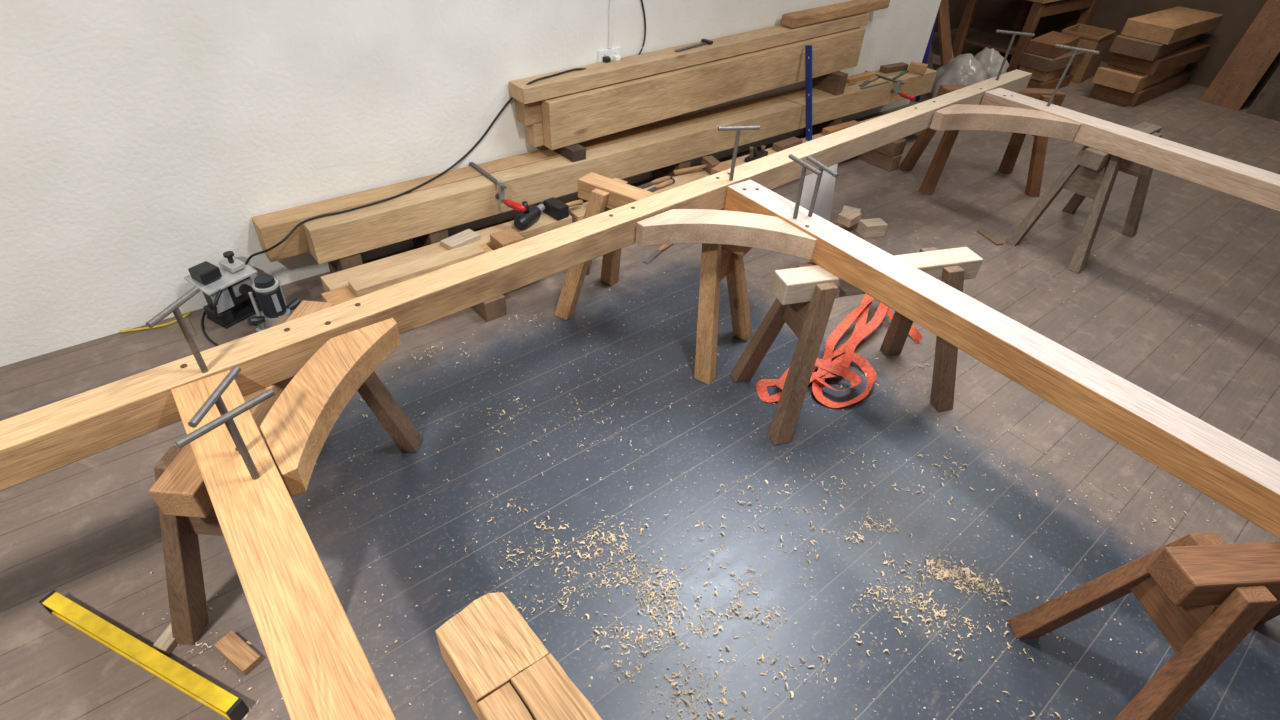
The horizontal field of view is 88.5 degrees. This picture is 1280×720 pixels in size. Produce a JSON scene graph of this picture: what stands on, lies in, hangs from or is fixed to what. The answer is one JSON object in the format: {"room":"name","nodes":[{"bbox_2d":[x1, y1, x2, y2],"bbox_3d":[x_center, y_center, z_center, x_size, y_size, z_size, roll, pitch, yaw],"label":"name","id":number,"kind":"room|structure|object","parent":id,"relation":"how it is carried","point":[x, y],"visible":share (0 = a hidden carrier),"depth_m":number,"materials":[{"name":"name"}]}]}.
{"room":"carpentry workshop","nodes":[
{"label":"carpentry workshop","id":0,"kind":"room"},
{"bbox_2d":[0,0,940,366],"bbox_3d":[-1.313,-2.068,3.018,10.550,3.400,0.200,-25,48,-31],"label":"wall","id":1,"kind":"structure","parent":0,"point":[141,141],"depth_m":3.14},
{"bbox_2d":[598,47,621,62],"bbox_3d":[-0.191,-1.922,4.173,0.180,0.100,0.019,-25,48,-31],"label":"wall socket","id":2,"kind":"object","parent":1,"relation":"attached to","point":[614,51],"visible":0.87,"depth_m":4.14,"materials":[{"name":"white plastic"}]},
{"bbox_2d":[608,0,613,48],"bbox_3d":[-0.122,-2.859,3.399,0.026,2.331,0.017,-25,48,-31],"label":"cable conduit","id":3,"kind":"object","parent":1,"relation":"attached to","point":[611,2],"visible":1,"depth_m":4.05,"materials":[{"name":"white plastic"}]},
{"bbox_2d":[613,0,645,60],"bbox_3d":[-0.048,-2.233,4.027,0.037,0.776,0.265,34,48,31],"label":"cable","id":4,"kind":"object","parent":1,"relation":"attached to","point":[617,57],"visible":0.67,"depth_m":4.18,"materials":[{"name":"black rubber"}]},
{"bbox_2d":[0,28,1279,719],"bbox_3d":[2.048,0.053,3.472,14.700,0.060,9.400,-25,48,-31],"label":"floor","id":5,"kind":"structure","parent":0,"point":[86,530],"depth_m":2.69,"materials":[{"name":"wood"}]},
{"bbox_2d":[39,590,248,719],"bbox_3d":[-1.534,0.902,2.017,0.812,0.072,0.047,18,41,16],"label":"spirit level","id":6,"kind":"object","parent":5,"relation":"on","point":[231,707],"visible":1,"depth_m":1.99,"materials":[{"name":"paint"}]},
{"bbox_2d":[119,312,190,332],"bbox_3d":[-2.421,-0.177,3.291,0.308,0.010,0.058,-23,47,-29],"label":"cable","id":7,"kind":"object","parent":5,"relation":"on","point":[188,313],"visible":0.83,"depth_m":3.27,"materials":[{"name":"rubber"}]},
{"bbox_2d":[152,623,176,654],"bbox_3d":[-1.483,0.871,2.091,0.050,0.030,0.120,10,40,6],"label":"offcut","id":8,"kind":"object","parent":5,"relation":"on","point":[165,643],"visible":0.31,"depth_m":2.06,"materials":[{"name":"brown wood"}]},
{"bbox_2d":[201,310,218,345],"bbox_3d":[-2.108,-0.155,3.293,0.589,0.009,0.149,30,46,28],"label":"cable","id":9,"kind":"object","parent":5,"relation":"on","point":[204,312],"visible":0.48,"depth_m":3.27,"materials":[{"name":"black rubber"}]},
{"bbox_2d":[184,251,261,328],"bbox_3d":[-2.068,-0.351,3.288,0.221,0.325,0.284,23,43,22],"label":"power planer","id":10,"kind":"object","parent":5,"relation":"on","point":[225,285],"visible":0.91,"depth_m":3.27,"materials":[{"name":"black plastic"}]},
{"bbox_2d":[214,631,262,674],"bbox_3d":[-1.258,0.916,2.057,0.150,0.030,0.060,24,43,22],"label":"offcut","id":11,"kind":"object","parent":5,"relation":"on","point":[231,646],"visible":1,"depth_m":2.04,"materials":[{"name":"orange wood"}]},
{"bbox_2d":[247,274,300,331],"bbox_3d":[-1.803,-0.270,3.228,0.168,0.306,0.269,30,46,28],"label":"router","id":12,"kind":"object","parent":5,"relation":"on","point":[267,289],"visible":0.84,"depth_m":3.18,"materials":[{"name":"metal"}]},
{"bbox_2d":[149,300,422,644],"bbox_3d":[-1.183,0.340,2.219,0.496,0.719,0.954,5,39,0],"label":"trestle","id":13,"kind":"object","parent":5,"relation":"on","point":[179,491],"visible":0.38,"depth_m":1.94,"materials":[{"name":"orange wood"}]},
{"bbox_2d":[171,370,395,719],"bbox_3d":[-0.619,0.606,1.288,0.147,0.120,1.931,-25,47,-30],"label":"beam","id":14,"kind":"structure","parent":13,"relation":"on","point":[321,669],"depth_m":1.37,"materials":[{"name":"brown wood"}]},
{"bbox_2d":[188,366,240,453],"bbox_3d":[-0.976,0.170,1.575,0.018,0.249,0.190,4,39,0],"label":"pin","id":15,"kind":"object","parent":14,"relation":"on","point":[215,398],"visible":0.55,"depth_m":1.50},
{"bbox_2d":[175,388,274,479],"bbox_3d":[-0.911,0.218,1.515,0.018,0.259,0.210,26,44,24],"label":"pin","id":16,"kind":"object","parent":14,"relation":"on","point":[227,418],"visible":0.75,"depth_m":1.46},
{"bbox_2d":[260,318,400,496],"bbox_3d":[-0.897,0.098,1.879,0.178,0.090,0.659,7,40,3],"label":"brace","id":17,"kind":"object","parent":14,"relation":"attached to","point":[296,428],"visible":1,"depth_m":1.82,"materials":[{"name":"brown wood"}]},
{"bbox_2d":[0,69,1031,490],"bbox_3d":[0.316,-0.762,3.029,6.658,0.120,0.118,-28,49,-33],"label":"beam","id":18,"kind":"structure","parent":13,"relation":"on","point":[37,442],"depth_m":2.17,"materials":[{"name":"brown wood"}]},
{"bbox_2d":[146,286,208,372],"bbox_3d":[-1.213,-0.038,1.782,0.018,0.279,0.170,10,40,6],"label":"pin","id":19,"kind":"object","parent":18,"relation":"on","point":[174,307],"visible":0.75,"depth_m":1.73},
{"bbox_2d":[718,126,759,180],"bbox_3d":[0.425,-0.906,2.966,0.190,0.299,0.018,-6,41,-12],"label":"pin","id":20,"kind":"object","parent":18,"relation":"on","point":[724,128],"visible":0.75,"depth_m":2.89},
{"bbox_2d":[996,30,1034,79],"bbox_3d":[2.490,-2.046,4.486,0.240,0.359,0.018,11,40,8],"label":"pin","id":21,"kind":"object","parent":18,"relation":"on","point":[997,31],"visible":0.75,"depth_m":4.39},
{"bbox_2d":[328,261,338,272],"bbox_3d":[-1.523,-0.399,3.559,0.120,0.118,0.600,-25,48,-31],"label":"bearer","id":22,"kind":"object","parent":5,"relation":"on","point":[332,268],"visible":0.06,"depth_m":3.63,"materials":[{"name":"brown wood"}]},
{"bbox_2d":[331,253,362,270],"bbox_3d":[-1.614,-0.574,3.574,0.110,0.120,0.265,-25,48,-31],"label":"block","id":23,"kind":"object","parent":22,"relation":"on","point":[355,260],"visible":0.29,"depth_m":3.49,"materials":[{"name":"brown wood"}]},
{"bbox_2d":[450,671,468,702],"bbox_3d":[-0.129,1.076,1.422,0.427,0.719,0.800,-27,48,-32],"label":"trestle","id":24,"kind":"object","parent":5,"relation":"on","point":[450,671],"visible":0.06,"depth_m":1.42,"materials":[{"name":"brown wood"}]},
{"bbox_2d":[435,592,601,719],"bbox_3d":[-0.112,0.744,1.175,0.164,0.107,0.770,-27,48,-32],"label":"timber beam","id":25,"kind":"structure","parent":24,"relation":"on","point":[504,671],"depth_m":1.27,"materials":[{"name":"brown wood"}]},
{"bbox_2d":[413,237,506,321],"bbox_3d":[-1.040,-0.503,3.728,0.120,0.118,0.900,-25,48,-31],"label":"bearer","id":26,"kind":"object","parent":5,"relation":"on","point":[494,308],"visible":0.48,"depth_m":3.47,"materials":[{"name":"brown wood"}]},
{"bbox_2d":[321,244,492,304],"bbox_3d":[-1.174,-0.417,3.445,0.900,0.091,0.150,-25,48,-31],"label":"board","id":27,"kind":"object","parent":26,"relation":"on","point":[343,294],"visible":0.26,"depth_m":3.23,"materials":[{"name":"brown wood"}]},
{"bbox_2d":[348,242,484,296],"bbox_3d":[-1.147,-0.478,3.418,0.700,0.039,0.110,-25,48,-31],"label":"board","id":28,"kind":"object","parent":27,"relation":"on","point":[379,280],"visible":0.88,"depth_m":3.37,"materials":[{"name":"brown wood"}]},
{"bbox_2d":[418,229,448,245],"bbox_3d":[-1.225,-0.756,3.829,0.110,0.120,0.265,-25,48,-31],"label":"block","id":29,"kind":"object","parent":26,"relation":"on","point":[435,237],"visible":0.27,"depth_m":3.74,"materials":[{"name":"brown wood"}]},
{"bbox_2d":[320,212,571,291],"bbox_3d":[-1.027,-0.620,3.713,1.450,0.081,0.150,-25,48,-31],"label":"board","id":30,"kind":"object","parent":26,"relation":"on","point":[545,223],"visible":0.44,"depth_m":3.59,"materials":[{"name":"brown wood"}]},
{"bbox_2d":[440,229,480,249],"bbox_3d":[-1.008,-0.675,3.693,0.100,0.030,0.200,30,46,28],"label":"offcut","id":31,"kind":"object","parent":30,"relation":"on","point":[466,237],"visible":0.87,"depth_m":3.67,"materials":[{"name":"brown wood"}]},
{"bbox_2d":[490,228,523,249],"bbox_3d":[-0.751,-0.593,3.751,0.140,0.260,0.140,-25,48,-31],"label":"block","id":32,"kind":"object","parent":30,"relation":"on","point":[503,238],"visible":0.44,"depth_m":3.66,"materials":[{"name":"orange wood"}]},
{"bbox_2d":[514,201,544,229],"bbox_3d":[-0.648,-0.880,3.876,0.090,0.152,0.260,19,42,17],"label":"sander","id":33,"kind":"object","parent":30,"relation":"on","point":[522,221],"visible":0.94,"depth_m":3.82,"materials":[{"name":"black plastic"}]},
{"bbox_2d":[543,197,582,220],"bbox_3d":[-0.453,-0.952,4.038,0.249,0.080,0.149,-30,50,-35],"label":"mallet","id":34,"kind":"object","parent":30,"relation":"on","point":[558,210],"visible":0.99,"depth_m":3.97,"materials":[{"name":"black plastic"}]},
{"bbox_2d":[251,66,908,261],"bbox_3d":[0.318,-1.661,4.815,5.770,0.194,0.146,-25,48,-31],"label":"sawn timber","id":35,"kind":"object","parent":26,"relation":"on","point":[271,228],"visible":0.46,"depth_m":3.76,"materials":[{"name":"brown wood"}]},
{"bbox_2d":[245,56,610,264],"bbox_3d":[-1.066,-1.189,3.694,0.184,0.647,2.358,33,47,30],"label":"power cable","id":36,"kind":"object","parent":35,"relation":"on","point":[606,59],"visible":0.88,"depth_m":3.64,"materials":[{"name":"rubber"}]},
{"bbox_2d":[525,122,543,146],"bbox_3d":[0.498,-1.975,4.761,3.013,0.244,0.106,-25,48,-31],"label":"sawn timber","id":37,"kind":"object","parent":35,"relation":"on","point":[534,134],"visible":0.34,"depth_m":4.02,"materials":[{"name":"brown wood"}]},
{"bbox_2d":[515,99,542,125],"bbox_3d":[0.465,-2.065,4.640,3.023,0.244,0.109,-25,48,-31],"label":"sawn timber","id":38,"kind":"object","parent":37,"relation":"on","point":[530,113],"visible":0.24,"depth_m":3.90,"materials":[{"name":"brown wood"}]},
{"bbox_2d":[509,13,869,103],"bbox_3d":[0.545,-2.175,4.588,3.231,0.196,0.165,-25,48,-31],"label":"timber beam","id":39,"kind":"structure","parent":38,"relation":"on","point":[600,74],"depth_m":4.29,"materials":[{"name":"brown wood"}]},
{"bbox_2d":[674,39,712,51],"bbox_3d":[0.354,-2.123,4.431,0.330,0.027,0.085,-30,50,-35],"label":"square","id":40,"kind":"object","parent":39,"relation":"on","point":[705,41],"visible":1,"depth_m":4.47,"materials":[{"name":"metal"}]},
{"bbox_2d":[781,0,889,27],"bbox_3d":[1.556,-2.742,5.159,1.201,0.120,0.125,-25,48,-31],"label":"plank","id":41,"kind":"object","parent":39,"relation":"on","point":[796,19],"visible":1,"depth_m":5.05,"materials":[{"name":"orange wood"}]},
{"bbox_2d":[846,71,875,82],"bbox_3d":[1.936,-2.496,5.796,0.400,0.030,0.070,-27,48,-32],"label":"offcut","id":42,"kind":"object","parent":35,"relation":"on","point":[869,74],"visible":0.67,"depth_m":5.77,"materials":[{"name":"brown wood"}]},
{"bbox_2d":[879,62,908,72],"bbox_3d":[2.341,-2.693,6.055,0.300,0.050,0.080,-20,45,-27],"label":"offcut","id":43,"kind":"object","parent":35,"relation":"on","point":[889,68],"visible":1,"depth_m":6.02,"materials":[{"name":"brown wood"}]},
{"bbox_2d":[301,68,936,263],"bbox_3d":[0.527,-1.633,4.800,5.680,0.194,0.135,-25,48,-31],"label":"sawn timber","id":44,"kind":"object","parent":26,"relation":"on","point":[416,214],"visible":0.91,"depth_m":4.07,"materials":[{"name":"brown wood"}]},
{"bbox_2d":[469,162,525,211],"bbox_3d":[-0.853,-1.012,3.835,0.522,0.146,0.073,34,48,31],"label":"clamp","id":45,"kind":"object","parent":44,"relation":"attached to","point":[501,195],"visible":0.84,"depth_m":3.76,"materials":[{"name":"metal"}]},
{"bbox_2d":[554,143,585,161],"bbox_3d":[-0.458,-1.337,4.145,0.100,0.070,0.270,-25,48,-31],"label":"block","id":46,"kind":"object","parent":44,"relation":"on","point":[575,152],"visible":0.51,"depth_m":4.07,"materials":[{"name":"brown wood"}]},
{"bbox_2d":[541,27,865,149],"bbox_3d":[0.616,-2.000,4.686,3.028,0.387,0.088,-25,48,-31],"label":"sawn timber","id":47,"kind":"object","parent":46,"relation":"on","point":[574,118],"visible":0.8,"depth_m":4.45,"materials":[{"name":"brown wood"}]},
{"bbox_2d":[812,71,847,95],"bbox_3d":[1.568,-2.318,5.446,0.100,0.159,0.270,-25,48,-31],"label":"block","id":48,"kind":"object","parent":44,"relation":"on","point":[834,83],"visible":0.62,"depth_m":5.39,"materials":[{"name":"brown wood"}]},
{"bbox_2d":[865,71,914,99],"bbox_3d":[2.214,-2.448,5.849,0.522,0.146,0.073,34,48,31],"label":"clamp","id":49,"kind":"object","parent":44,"relation":"attached to","point":[899,82],"visible":0.73,"depth_m":5.78,"materials":[{"name":"metal"}]},
{"bbox_2d":[908,61,927,74],"bbox_3d":[2.591,-2.724,6.091,0.149,0.080,0.249,21,42,19],"label":"wood block","id":50,"kind":"object","parent":44,"relation":"on","point":[915,67],"visible":1,"depth_m":6.01,"materials":[{"name":"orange wood"}]},
{"bbox_2d":[554,172,752,384],"bbox_3d":[0.090,-0.464,3.307,0.954,0.719,0.496,24,44,23],"label":"trestle","id":51,"kind":"object","parent":5,"relation":"on","point":[602,194],"visible":0.59,"depth_m":3.17,"materials":[{"name":"orange wood"}]},
{"bbox_2d":[643,244,671,263],"bbox_3d":[0.124,-0.689,4.122,0.040,0.036,0.326,25,44,24],"label":"chisel","id":52,"kind":"object","parent":5,"relation":"on","point":[663,247],"visible":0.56,"depth_m":4.09,"materials":[{"name":"metal"}]},
{"bbox_2d":[652,169,723,209],"bbox_3d":[0.423,-1.188,4.689,0.120,0.118,0.900,-25,48,-31],"label":"bearer","id":53,"kind":"object","parent":5,"relation":"on","point":[658,173],"visible":0.12,"depth_m":4.86,"materials":[{"name":"brown wood"}]},
{"bbox_2d":[660,160,690,175],"bbox_3d":[0.238,-1.441,4.791,0.110,0.120,0.265,-25,48,-31],"label":"block","id":54,"kind":"object","parent":53,"relation":"on","point":[686,164],"visible":0.25,"depth_m":4.71,"materials":[{"name":"brown wood"}]},
{"bbox_3d":[1.481,-1.630,5.189,3.000,0.046,0.140,-25,48,-31],"label":"board","id":55,"kind":"object","parent":53,"relation":"on","visible":0},
{"bbox_2d":[711,162,730,174],"bbox_3d":[0.568,-1.268,4.529,0.100,0.130,0.160,25,44,24],"label":"offcut","id":56,"kind":"object","parent":55,"relation":"on","point":[722,166],"visible":0.36,"depth_m":4.47,"materials":[{"name":"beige wood"}]},
{"bbox_2d":[142,178,1240,719],"bbox_3d":[1.207,0.153,3.213,6.097,0.017,3.208,-25,48,-31],"label":"wood shavings","id":57,"kind":"object","parent":5,"relation":"on","point":[946,573],"visible":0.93,"depth_m":2.36},
{"bbox_2d":[795,164,837,221],"bbox_3d":[1.190,-1.161,4.378,0.280,0.560,0.094,5,39,1],"label":"sheet","id":58,"kind":"object","parent":5,"relation":"on","point":[823,204],"visible":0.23,"depth_m":4.41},
{"bbox_2d":[756,294,922,407],"bbox_3d":[1.082,-0.058,3.336,1.167,0.174,0.428,-30,51,-35],"label":"strap","id":59,"kind":"object","parent":5,"relation":"on","point":[839,366],"visible":0.77,"depth_m":3.31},
{"bbox_2d":[837,205,860,229],"bbox_3d":[1.461,-0.996,4.586,0.120,0.070,0.200,17,41,15],"label":"offcut","id":60,"kind":"object","parent":5,"relation":"on","point":[844,207],"visible":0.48,"depth_m":4.59,"materials":[{"name":"brown wood"}]},
{"bbox_2d":[836,208,861,226],"bbox_3d":[1.411,-0.959,4.434,0.140,0.060,0.100,-30,50,-35],"label":"offcut","id":61,"kind":"object","parent":60,"relation":"on","point":[849,217],"visible":1,"depth_m":4.40,"materials":[{"name":"brown wood"}]},
{"bbox_2d":[804,125,901,171],"bbox_3d":[1.793,-1.829,5.589,0.120,0.118,0.900,-25,48,-31],"label":"bearer","id":62,"kind":"object","parent":5,"relation":"on","point":[875,158],"visible":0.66,"depth_m":5.37,"materials":[{"name":"brown wood"}]},
{"bbox_2d":[569,111,894,221],"bbox_3d":[1.129,-1.626,5.141,4.000,0.061,0.140,-25,48,-31],"label":"board","id":63,"kind":"object","parent":62,"relation":"on","point":[577,212],"visible":0.12,"depth_m":4.58,"materials":[{"name":"brown wood"}]},
{"bbox_2d":[637,175,671,188],"bbox_3d":[0.084,-1.204,4.457,0.326,0.036,0.040,-24,47,-30],"label":"chisel","id":64,"kind":"object","parent":63,"relation":"on","point":[665,178],"visible":0.87,"depth_m":4.46,"materials":[{"name":"wood"}]},
{"bbox_2d":[647,178,674,191],"bbox_3d":[0.112,-1.159,4.406,0.326,0.036,0.040,-30,50,-35],"label":"chisel","id":65,"kind":"object","parent":63,"relation":"on","point":[671,181],"visible":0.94,"depth_m":4.42,"materials":[{"name":"wood"}]},
{"bbox_2d":[673,156,720,174],"bbox_3d":[0.394,-1.360,4.641,0.346,0.080,0.149,-14,43,-21],"label":"mallet","id":66,"kind":"object","parent":63,"relation":"on","point":[708,162],"visible":0.83,"depth_m":4.64,"materials":[{"name":"brown wood"}]},
{"bbox_2d":[744,145,767,162],"bbox_3d":[0.874,-1.556,4.894,0.060,0.115,0.240,30,46,28],"label":"plane","id":67,"kind":"object","parent":63,"relation":"on","point":[753,155],"visible":0.94,"depth_m":4.87,"materials":[{"name":"metal"}]},
{"bbox_2d":[772,137,802,151],"bbox_3d":[1.148,-1.677,5.115,0.260,0.050,0.090,-28,49,-33],"label":"offcut","id":68,"kind":"object","parent":63,"relation":"on","point":[793,141],"visible":0.79,"depth_m":5.07,"materials":[{"name":"brown wood"}]},
{"bbox_2d":[805,45,811,140],"bbox_3d":[1.310,-2.059,5.096,0.214,0.692,0.035,25,44,23],"label":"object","id":69,"kind":"object","parent":63,"relation":"on","point":[808,48],"visible":0.94,"depth_m":5.07,"materials":[{"name":"blue metal"}]},
{"bbox_2d":[822,120,859,134],"bbox_3d":[1.677,-1.924,5.463,0.400,0.050,0.080,-23,47,-29],"label":"offcut","id":70,"kind":"object","parent":63,"relation":"on","point":[828,130],"visible":0.6,"depth_m":5.41,"materials":[{"name":"brown wood"}]},
{"bbox_2d":[815,117,842,128],"bbox_3d":[1.608,-2.082,5.691,0.110,0.120,0.265,-25,48,-31],"label":"block","id":71,"kind":"object","parent":62,"relation":"on","point":[833,122],"visible":0.26,"depth_m":5.62,"materials":[{"name":"brown wood"}]},
{"bbox_2d":[873,138,906,156],"bbox_3d":[2.013,-1.746,5.323,0.150,0.116,0.210,-25,48,-31],"label":"block","id":72,"kind":"object","parent":62,"relation":"on","point":[895,148],"visible":0.51,"depth_m":5.26,"materials":[{"name":"brown wood"}]},
{"bbox_2d":[730,247,982,444],"bbox_3d":[0.994,-0.123,2.976,0.955,0.719,0.496,-9,41,-15],"label":"trestle","id":73,"kind":"object","parent":5,"relation":"on","point":[805,294],"visible":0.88,"depth_m":2.82,"materials":[{"name":"brown wood"}]},
{"bbox_2d":[724,180,1279,538],"bbox_3d":[1.255,-0.049,2.249,0.147,0.120,2.690,-23,47,-29],"label":"timber beam","id":74,"kind":"structure","parent":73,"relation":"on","point":[1245,480],"depth_m":2.10,"materials":[{"name":"brown wood"}]},
{"bbox_2d":[636,209,816,259],"bbox_3d":[0.366,-0.542,2.771,0.758,0.095,0.202,5,39,1],"label":"brace","id":75,"kind":"object","parent":74,"relation":"attached to","point":[674,226],"visible":0.96,"depth_m":2.73,"materials":[{"name":"brown wood"}]},
{"bbox_2d":[788,154,821,218],"bbox_3d":[0.653,-0.677,2.716,0.020,0.289,0.190,-17,44,-24],"label":"pin","id":76,"kind":"object","parent":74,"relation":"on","point":[803,164],"visible":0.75,"depth_m":2.66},
{"bbox_2d":[806,155,838,216],"bbox_3d":[0.728,-0.681,2.736,0.018,0.279,0.190,-15,43,-22],"label":"pin","id":77,"kind":"object","parent":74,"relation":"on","point":[821,166],"visible":0.75,"depth_m":2.69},
{"bbox_2d":[856,218,887,237],"bbox_3d":[1.574,-0.896,4.460,0.160,0.090,0.100,-8,41,-14],"label":"offcut","id":78,"kind":"object","parent":5,"relation":"on","point":[874,227],"visible":1,"depth_m":4.43,"materials":[{"name":"brown wood"}]},
{"bbox_2d":[915,15,936,101],"bbox_3d":[2.850,-3.389,6.330,0.043,1.705,0.254,-30,50,-34],"label":"pole","id":79,"kind":"object","parent":5,"relation":"on","point":[926,55],"visible":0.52,"depth_m":6.53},
{"bbox_2d":[922,44,932,69],"bbox_3d":[3.148,-4.243,7.391,0.249,1.700,1.150,-12,42,-19],"label":"leaning board","id":80,"kind":"object","parent":5,"relation":"on","point":[930,60],"visible":0.02,"depth_m":7.56,"materials":[{"name":"brown wood"}]},
{"bbox_2d":[937,0,951,65],"bbox_3d":[3.353,-4.463,7.362,0.202,2.100,1.160,-21,46,-27],"label":"leaning board","id":81,"kind":"object","parent":5,"relation":"on","point":[943,18],"visible":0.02,"depth_m":7.54,"materials":[{"name":"brown wood"}]},
{"bbox_2d":[931,53,987,97],"bbox_3d":[3.295,-2.890,6.732,0.529,0.472,0.554,-25,48,-31],"label":"plastic bag","id":82,"kind":"object","parent":5,"relation":"on","point":[964,69],"visible":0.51,"depth_m":6.57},
{"bbox_2d":[899,85,1065,196],"bbox_3d":[2.644,-1.708,5.045,0.954,0.719,0.496,0,40,-5],"label":"trestle","id":83,"kind":"object","parent":5,"relation":"on","point":[1035,173],"visible":0.58,"depth_m":5.01,"materials":[{"name":"brown wood"}]},
{"bbox_2d":[977,229,1003,244],"bbox_3d":[2.422,-0.849,4.541,0.060,0.012,0.200,-9,41,-15],"label":"offcut","id":84,"kind":"object","parent":5,"relation":"on","point":[983,232],"visible":1,"depth_m":4.53,"materials":[{"name":"brown wood"}]},
{"bbox_2d":[974,47,1009,78],"bbox_3d":[3.701,-3.117,7.060,0.444,0.451,0.477,17,41,15],"label":"plastic bag","id":85,"kind":"object","parent":5,"relation":"on","point":[991,59],"visible":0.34,"depth_m":6.89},
{"bbox_2d":[952,0,1097,72],"bbox_3d":[4.763,-4.172,8.111,1.650,0.860,0.900,-25,48,-31],"label":"workbench","id":86,"kind":"object","parent":5,"relation":"on","point":[1031,11],"visible":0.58,"depth_m":7.89,"materials":[{"name":"orange wood"}]},
{"bbox_2d":[965,28,1044,54],"bbox_3d":[4.739,-4.003,8.239,1.380,0.035,0.660,-25,48,-31],"label":"shelf","id":87,"kind":"object","parent":86,"relation":"attached to","point":[1000,42],"depth_m":8.08,"materials":[{"name":"brown wood"}]},
{"bbox_2d":[1026,73,1072,88],"bbox_3d":[4.568,-3.169,7.461,0.750,0.120,0.320,-25,48,-31],"label":"sawn timber","id":88,"kind":"object","parent":5,"relation":"on","point":[1033,83],"visible":0.34,"depth_m":7.27,"materials":[{"name":"brown wood"}]},
{"bbox_2d":[1020,65,1073,81],"bbox_3d":[4.600,-3.297,7.422,0.710,0.120,0.305,-28,49,-33],"label":"sawn timber","id":89,"kind":"object","parent":88,"relation":"on","point":[1039,75],"visible":0.41,"depth_m":7.23,"materials":[{"name":"orange wood"}]},
{"bbox_2d":[1019,50,1085,71],"bbox_3d":[4.568,-3.342,7.277,0.775,0.120,0.320,-23,47,-29],"label":"sawn timber","id":90,"kind":"object","parent":89,"relation":"on","point":[1038,62],"visible":0.74,"depth_m":7.11,"materials":[{"name":"brown wood"}]},
{"bbox_2d":[1025,31,1079,57],"bbox_3d":[4.565,-3.487,7.256,0.305,0.120,0.730,34,48,31],"label":"sawn timber","id":91,"kind":"object","parent":90,"relation":"on","point":[1043,45],"visible":0.79,"depth_m":7.10,"materials":[{"name":"brown wood"}]},
{"bbox_2d":[1005,122,1161,273],"bbox_3d":[3.053,-1.132,4.383,0.954,0.719,0.496,-25,48,-31],"label":"trestle","id":92,"kind":"object","parent":5,"relation":"on","point":[1092,173],"visible":0.67,"depth_m":4.19,"materials":[{"name":"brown wood"}]},
{"bbox_2d":[980,88,1279,211],"bbox_3d":[3.199,-1.010,3.588,0.185,0.120,2.816,-24,47,-30],"label":"timber beam","id":93,"kind":"structure","parent":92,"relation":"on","point":[1253,184],"depth_m":3.72,"materials":[{"name":"brown wood"}]},
{"bbox_2d":[930,104,1080,140],"bbox_3d":[2.245,-1.486,4.084,0.900,0.105,0.243,5,39,1],"label":"brace","id":94,"kind":"object","parent":93,"relation":"attached to","point":[956,116],"visible":1,"depth_m":4.04,"materials":[{"name":"brown wood"}]},
{"bbox_2d":[1047,44,1099,105],"bbox_3d":[2.633,-1.732,4.095,0.240,0.389,0.074,22,43,21],"label":"pin","id":95,"kind":"object","parent":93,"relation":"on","point":[1075,49],"visible":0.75,"depth_m":4.02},
{"bbox_2d":[1062,23,1115,83],"bbox_3d":[5.202,-3.631,7.779,0.566,0.500,0.416,-30,50,-35],"label":"wood block","id":96,"kind":"object","parent":5,"relation":"on","point":[1091,37],"visible":0.69,"depth_m":7.64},
{"bbox_2d":[1090,71,1190,106],"bbox_3d":[5.779,-3.183,7.563,1.550,0.150,0.460,-25,48,-31],"label":"sawn timber","id":97,"kind":"object","parent":5,"relation":"on","point":[1178,80],"visible":0.6,"depth_m":7.24,"materials":[{"name":"brown wood"}]},
{"bbox_2d":[1092,64,1186,92],"bbox_3d":[5.710,-3.299,7.454,1.670,0.150,0.430,-27,48,-32],"label":"sawn timber","id":98,"kind":"object","parent":97,"relation":"on","point":[1108,75],"visible":0.59,"depth_m":7.04,"materials":[{"name":"orange wood"}]},
{"bbox_2d":[1108,42,1210,75],"bbox_3d":[5.854,-3.431,7.383,1.450,0.150,0.460,-24,47,-30],"label":"sawn timber","id":99,"kind":"object","parent":98,"relation":"on","point":[1195,51],"visible":0.62,"depth_m":7.10,"materials":[{"name":"brown wood"}]},
{"bbox_2d":[1109,34,1198,60],"bbox_3d":[5.740,-3.561,7.286,1.590,0.150,0.430,-28,49,-33],"label":"sawn timber","id":100,"kind":"object","parent":99,"relation":"on","point":[1122,44],"visible":0.59,"depth_m":6.87,"materials":[{"name":"brown wood"}]},
{"bbox_2d":[1121,6,1223,44],"bbox_3d":[5.833,-3.670,7.182,1.500,0.150,0.460,-25,48,-31],"label":"sawn timber","id":101,"kind":"object","parent":100,"relation":"on","point":[1172,25],"visible":1,"depth_m":6.92,"materials":[{"name":"orange wood"}]},
{"bbox_2d":[1007,532,1279,719],"bbox_3d":[1.806,0.791,1.941,0.955,0.719,0.496,-1,40,-6],"label":"trestle","id":102,"kind":"object","parent":5,"relation":"on","point":[1205,594],"visible":1,"depth_m":1.73,"materials":[{"name":"brown wood"}]},
{"bbox_2d":[1200,0,1279,109],"bbox_3d":[6.754,-3.574,6.984,0.658,1.600,0.380,-25,48,-31],"label":"leaning board","id":103,"kind":"object","parent":5,"relation":"on","point":[1258,48],"visible":1,"depth_m":7.13,"materials":[{"name":"brown wood"}]},
{"bbox_2d":[1246,65,1279,120],"bbox_3d":[7.035,-3.338,6.724,0.658,1.600,0.380,-25,48,-31],"label":"leaning board","id":104,"kind":"object","parent":5,"relation":"on","point":[1266,104],"visible":1,"depth_m":7.04,"materials":[{"name":"brown wood"}]},
{"bbox_2d":[933,0,966,32],"bbox_3d":[3.377,-5.610,7.731,4.150,3.400,0.200,-25,48,-31],"label":"wall","id":105,"kind":"structure","parent":0,"point":[956,7],"depth_m":9.36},
{"bbox_2d":[970,0,1279,99],"bbox_3d":[7.852,-3.868,6.022,0.200,3.400,9.200,-25,48,-31],"label":"wall","id":106,"kind":"structure","parent":0,"point":[990,16],"depth_m":7.93,"materials":[{"name":"wood"}]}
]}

